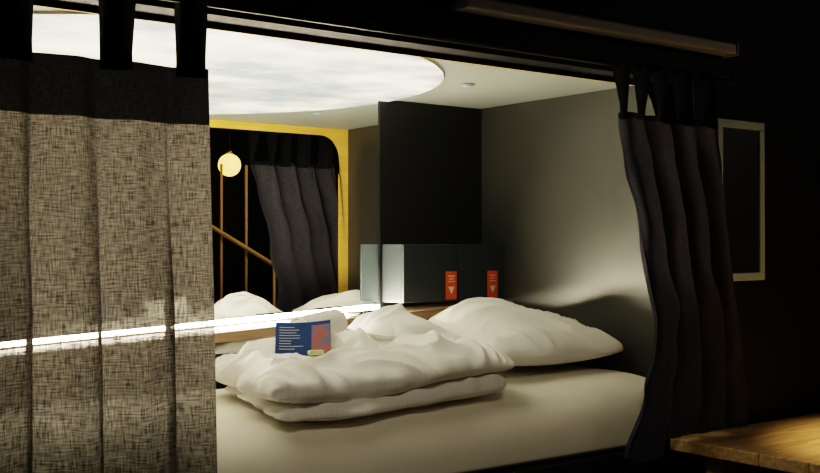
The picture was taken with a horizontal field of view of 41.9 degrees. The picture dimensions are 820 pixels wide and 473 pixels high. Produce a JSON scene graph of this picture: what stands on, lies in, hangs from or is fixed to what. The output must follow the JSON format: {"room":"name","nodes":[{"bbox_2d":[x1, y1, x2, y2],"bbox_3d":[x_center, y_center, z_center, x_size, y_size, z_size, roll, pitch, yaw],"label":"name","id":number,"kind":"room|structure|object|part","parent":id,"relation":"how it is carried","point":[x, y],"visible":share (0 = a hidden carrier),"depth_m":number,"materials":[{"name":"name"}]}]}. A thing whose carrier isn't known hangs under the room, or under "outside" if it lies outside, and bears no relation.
{"room":"dormitory","nodes":[
{"label":"dormitory","id":0,"kind":"room"},
{"bbox_2d":[209,84,377,388],"bbox_3d":[-0.630,0.301,3.468,2.312,1.652,0.060,0,-1,-37],"label":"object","id":1,"kind":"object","parent":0,"point":[294,176],"depth_m":3.61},
{"bbox_2d":[209,84,377,353],"bbox_3d":[-0.806,-0.059,3.307,1.729,0.871,0.010,0,-1,-37],"label":"mirror","id":2,"kind":"object","parent":1,"relation":"attached to","point":[294,176],"depth_m":3.61,"materials":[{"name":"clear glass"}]},
{"bbox_2d":[215,300,512,342],"bbox_3d":[-0.554,0.302,3.367,2.208,0.140,0.178,0,-1,-37],"label":"shelf","id":3,"kind":"object","parent":1,"relation":"attached to","point":[261,329],"visible":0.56,"depth_m":3.39,"materials":[{"name":"brown wood"}]},
{"bbox_2d":[215,305,378,326],"bbox_3d":[-0.796,0.290,3.288,1.710,0.102,0.013,0,-1,-37],"label":"strip light","id":4,"kind":"object","parent":3,"relation":"attached to","point":[344,310],"visible":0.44,"depth_m":3.54,"materials":[{"name":"white plastic"}]},
{"bbox_2d":[349,309,377,314],"bbox_3d":[-0.151,0.257,3.654,0.100,0.015,0.060,0,-1,-43],"label":"bank","id":5,"kind":"object","parent":3,"relation":"on","point":[358,312],"visible":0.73,"depth_m":3.63,"materials":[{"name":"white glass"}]},
{"bbox_2d":[383,244,503,302],"bbox_3d":[0.127,0.131,3.912,0.467,0.206,0.130,0,-1,-37],"label":"storage box","id":6,"kind":"object","parent":3,"relation":"on","point":[412,273],"visible":0.92,"depth_m":3.82,"materials":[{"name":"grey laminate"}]},
{"bbox_3d":[0.073,0.130,3.799,0.245,0.204,0.012,0,-1,-37],"label":"door","id":7,"kind":"part","parent":6,"relation":"part of","materials":[{"name":"black laminate"}]},
{"bbox_3d":[0.261,0.132,3.941,0.218,0.204,0.012,0,-1,-37],"label":"door","id":8,"kind":"part","parent":6,"relation":"part of","materials":[{"name":"black laminate"}]},
{"bbox_2d":[33,6,632,108],"bbox_3d":[-0.338,-0.512,3.088,2.212,0.030,0.932,0,-1,-37],"label":"ceiling","id":9,"kind":"structure","parent":0,"point":[494,86],"depth_m":3.53,"materials":[{"name":"grey paint"}]},
{"bbox_2d":[32,11,443,101],"bbox_3d":[-0.512,-0.494,2.952,1.768,0.007,0.912,0,-1,-37],"label":"light","id":10,"kind":"object","parent":9,"relation":"attached to","point":[233,59],"depth_m":2.97,"materials":[{"name":"white plastic"}]},
{"bbox_2d":[460,83,474,86],"bbox_3d":[0.188,-0.490,3.476,0.050,0.008,0.050,0,-1,-37],"label":"ceiling spotlight","id":11,"kind":"object","parent":9,"relation":"in","point":[463,84],"depth_m":3.46,"materials":[{"name":"white metal"}]},
{"bbox_2d":[378,100,481,319],"bbox_3d":[0.078,-0.014,3.970,0.478,0.951,0.017,0,-1,-37],"label":"wall panel","id":12,"kind":"object","parent":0,"point":[430,155],"depth_m":3.95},
{"bbox_2d":[50,0,819,100],"bbox_3d":[-0.102,-0.980,2.636,9.000,0.998,0.080,0,-1,-37],"label":"wall","id":13,"kind":"structure","parent":0,"point":[778,40],"depth_m":3.08,"materials":[{"name":"black paint"}]},
{"bbox_2d":[33,0,671,117],"bbox_3d":[-0.059,-0.039,2.714,2.210,0.921,0.005,0,-1,-37],"label":"trim","id":14,"kind":"structure","parent":13,"relation":"attached to","point":[41,3],"depth_m":2.65,"materials":[{"name":"black metal"}]},
{"bbox_2d":[163,0,735,84],"bbox_3d":[-0.035,-0.490,2.584,2.566,0.028,0.075,0,-1,-37],"label":"curtain rod","id":15,"kind":"object","parent":13,"relation":"attached to","point":[371,26],"visible":0.78,"depth_m":2.59,"materials":[{"name":"black metal"}]},
{"bbox_2d":[0,0,216,472],"bbox_3d":[-0.681,0.116,2.059,0.671,1.241,0.076,0,-1,-37],"label":"curtain","id":16,"kind":"object","parent":15,"relation":"hanging from","point":[107,316],"visible":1,"depth_m":2.13,"materials":[{"name":"fabric"}]},
{"bbox_2d":[612,60,747,461],"bbox_3d":[0.829,0.072,3.186,0.610,1.135,0.060,0,-1,-37],"label":"curtain","id":17,"kind":"object","parent":15,"relation":"hanging from","point":[695,381],"visible":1,"depth_m":3.16,"materials":[{"name":"fabric"}]},
{"bbox_2d":[451,0,738,57],"bbox_3d":[0.569,-0.590,3.051,1.119,0.039,0.060,0,-1,-37],"label":"light bar","id":18,"kind":"object","parent":13,"relation":"attached to","point":[491,8],"visible":1,"depth_m":2.98,"materials":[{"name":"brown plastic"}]},
{"bbox_2d":[723,127,758,272],"bbox_3d":[1.060,-0.115,3.450,0.193,0.463,0.007,0,-1,-37],"label":"picture","id":19,"kind":"object","parent":13,"relation":"attached to","point":[740,146],"visible":0.79,"depth_m":3.45},
{"bbox_2d":[718,126,722,182],"bbox_3d":[0.975,-0.116,3.381,0.026,0.463,0.014,0,-1,-37],"label":"frame","id":20,"kind":"object","parent":19,"relation":"attached to","point":[720,129],"visible":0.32,"depth_m":3.38,"materials":[{"name":"beige wood"}]},
{"bbox_2d":[733,272,764,280],"bbox_3d":[1.062,0.129,3.445,0.245,0.026,0.014,0,-1,-37],"label":"frame","id":21,"kind":"object","parent":19,"relation":"attached to","point":[749,276],"visible":0.56,"depth_m":3.46,"materials":[{"name":"beige wood"}]},
{"bbox_2d":[758,131,764,271],"bbox_3d":[1.150,-0.115,3.513,0.026,0.463,0.014,0,-1,-37],"label":"frame","id":22,"kind":"object","parent":19,"relation":"attached to","point":[761,134],"visible":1,"depth_m":3.50,"materials":[{"name":"beige wood"}]},
{"bbox_2d":[717,118,764,130],"bbox_3d":[1.062,-0.360,3.449,0.245,0.026,0.014,0,-1,-37],"label":"sign frame","id":23,"kind":"object","parent":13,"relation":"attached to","point":[730,123],"depth_m":3.44,"materials":[{"name":"brown wood"}]},
{"bbox_2d":[482,86,673,441],"bbox_3d":[0.565,0.304,3.762,0.050,1.652,0.932,0,-1,-37],"label":"wall","id":24,"kind":"structure","parent":0,"point":[557,196],"depth_m":3.73,"materials":[{"name":"white paint"}]},
{"bbox_2d":[674,83,819,472],"bbox_3d":[2.174,0.333,4.341,3.298,1.602,0.080,0,-1,-37],"label":"wall","id":25,"kind":"structure","parent":0,"point":[779,314],"depth_m":3.60,"materials":[{"name":"black paint"}]},
{"bbox_3d":[1.463,1.129,0.543,9.000,0.050,5.120,0,-1,-37],"label":"floor","id":26,"kind":"structure","parent":0,"visible":0},
{"bbox_2d":[477,440,694,472],"bbox_3d":[-0.247,0.873,2.956,2.202,0.500,0.830,0,-1,-37],"label":"bed base","id":27,"kind":"object","parent":26,"relation":"on","point":[610,461],"visible":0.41,"depth_m":3.05,"materials":[{"name":"black paint"}]},
{"bbox_2d":[216,364,690,472],"bbox_3d":[-0.247,0.524,2.969,2.184,0.193,0.815,0,-1,-37],"label":"mattress","id":28,"kind":"object","parent":27,"relation":"on","point":[542,413],"visible":0.61,"depth_m":2.80,"materials":[{"name":"fabric"}]},
{"bbox_2d":[215,303,514,421],"bbox_3d":[-0.147,0.324,2.987,0.867,0.249,0.646,0,-1,-37],"label":"duvet","id":29,"kind":"object","parent":28,"relation":"on","point":[390,358],"visible":0.96,"depth_m":2.77,"materials":[{"name":"fabric"}]},
{"bbox_2d":[275,320,330,355],"bbox_3d":[-0.283,0.269,2.838,0.150,0.092,0.094,0,0,-3],"label":"leaflet","id":30,"kind":"object","parent":29,"relation":"on","point":[299,338],"visible":0.91,"depth_m":2.84,"materials":[{"name":"blue paper"}]},
{"bbox_2d":[311,323,329,353],"bbox_3d":[-0.236,0.271,2.835,0.050,0.079,0.084,0,0,-5],"label":"picture","id":31,"kind":"object","parent":30,"relation":"attached to","point":[320,332],"depth_m":2.84,"materials":[{"name":"paper"}]},
{"bbox_2d":[308,350,323,354],"bbox_3d":[-0.242,0.298,2.752,0.040,0.012,0.020,0,-1,-25],"label":"candy","id":32,"kind":"object","parent":29,"relation":"on","point":[310,352],"visible":1,"depth_m":2.74,"materials":[{"name":"yellow plastic"}]},
{"bbox_2d":[289,309,347,334],"bbox_3d":[-0.261,0.253,3.054,0.091,0.087,0.156,0,-1,39],"label":"rolled towel","id":33,"kind":"object","parent":29,"relation":"on","point":[338,322],"visible":0.54,"depth_m":3.04,"materials":[{"name":"white fabric"}]},
{"bbox_2d":[428,297,622,365],"bbox_3d":[0.345,0.308,3.539,0.552,0.208,0.535,0,-1,-37],"label":"pillow","id":34,"kind":"object","parent":28,"relation":"on","point":[528,336],"visible":0.75,"depth_m":3.40,"materials":[{"name":"white fabric"}]},
{"bbox_2d":[670,413,819,472],"bbox_3d":[1.680,0.862,3.205,1.450,0.524,1.084,0,-1,-37],"label":"wooden table","id":35,"kind":"object","parent":26,"relation":"on","point":[791,445],"visible":0.96,"depth_m":3.14,"materials":[{"name":"brown wood"}]},
{"bbox_3d":[0.916,0.881,3.163,0.060,0.486,0.060,0,-1,-37],"label":"leg","id":36,"kind":"part","parent":35,"relation":"part of","materials":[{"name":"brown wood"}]}
]}

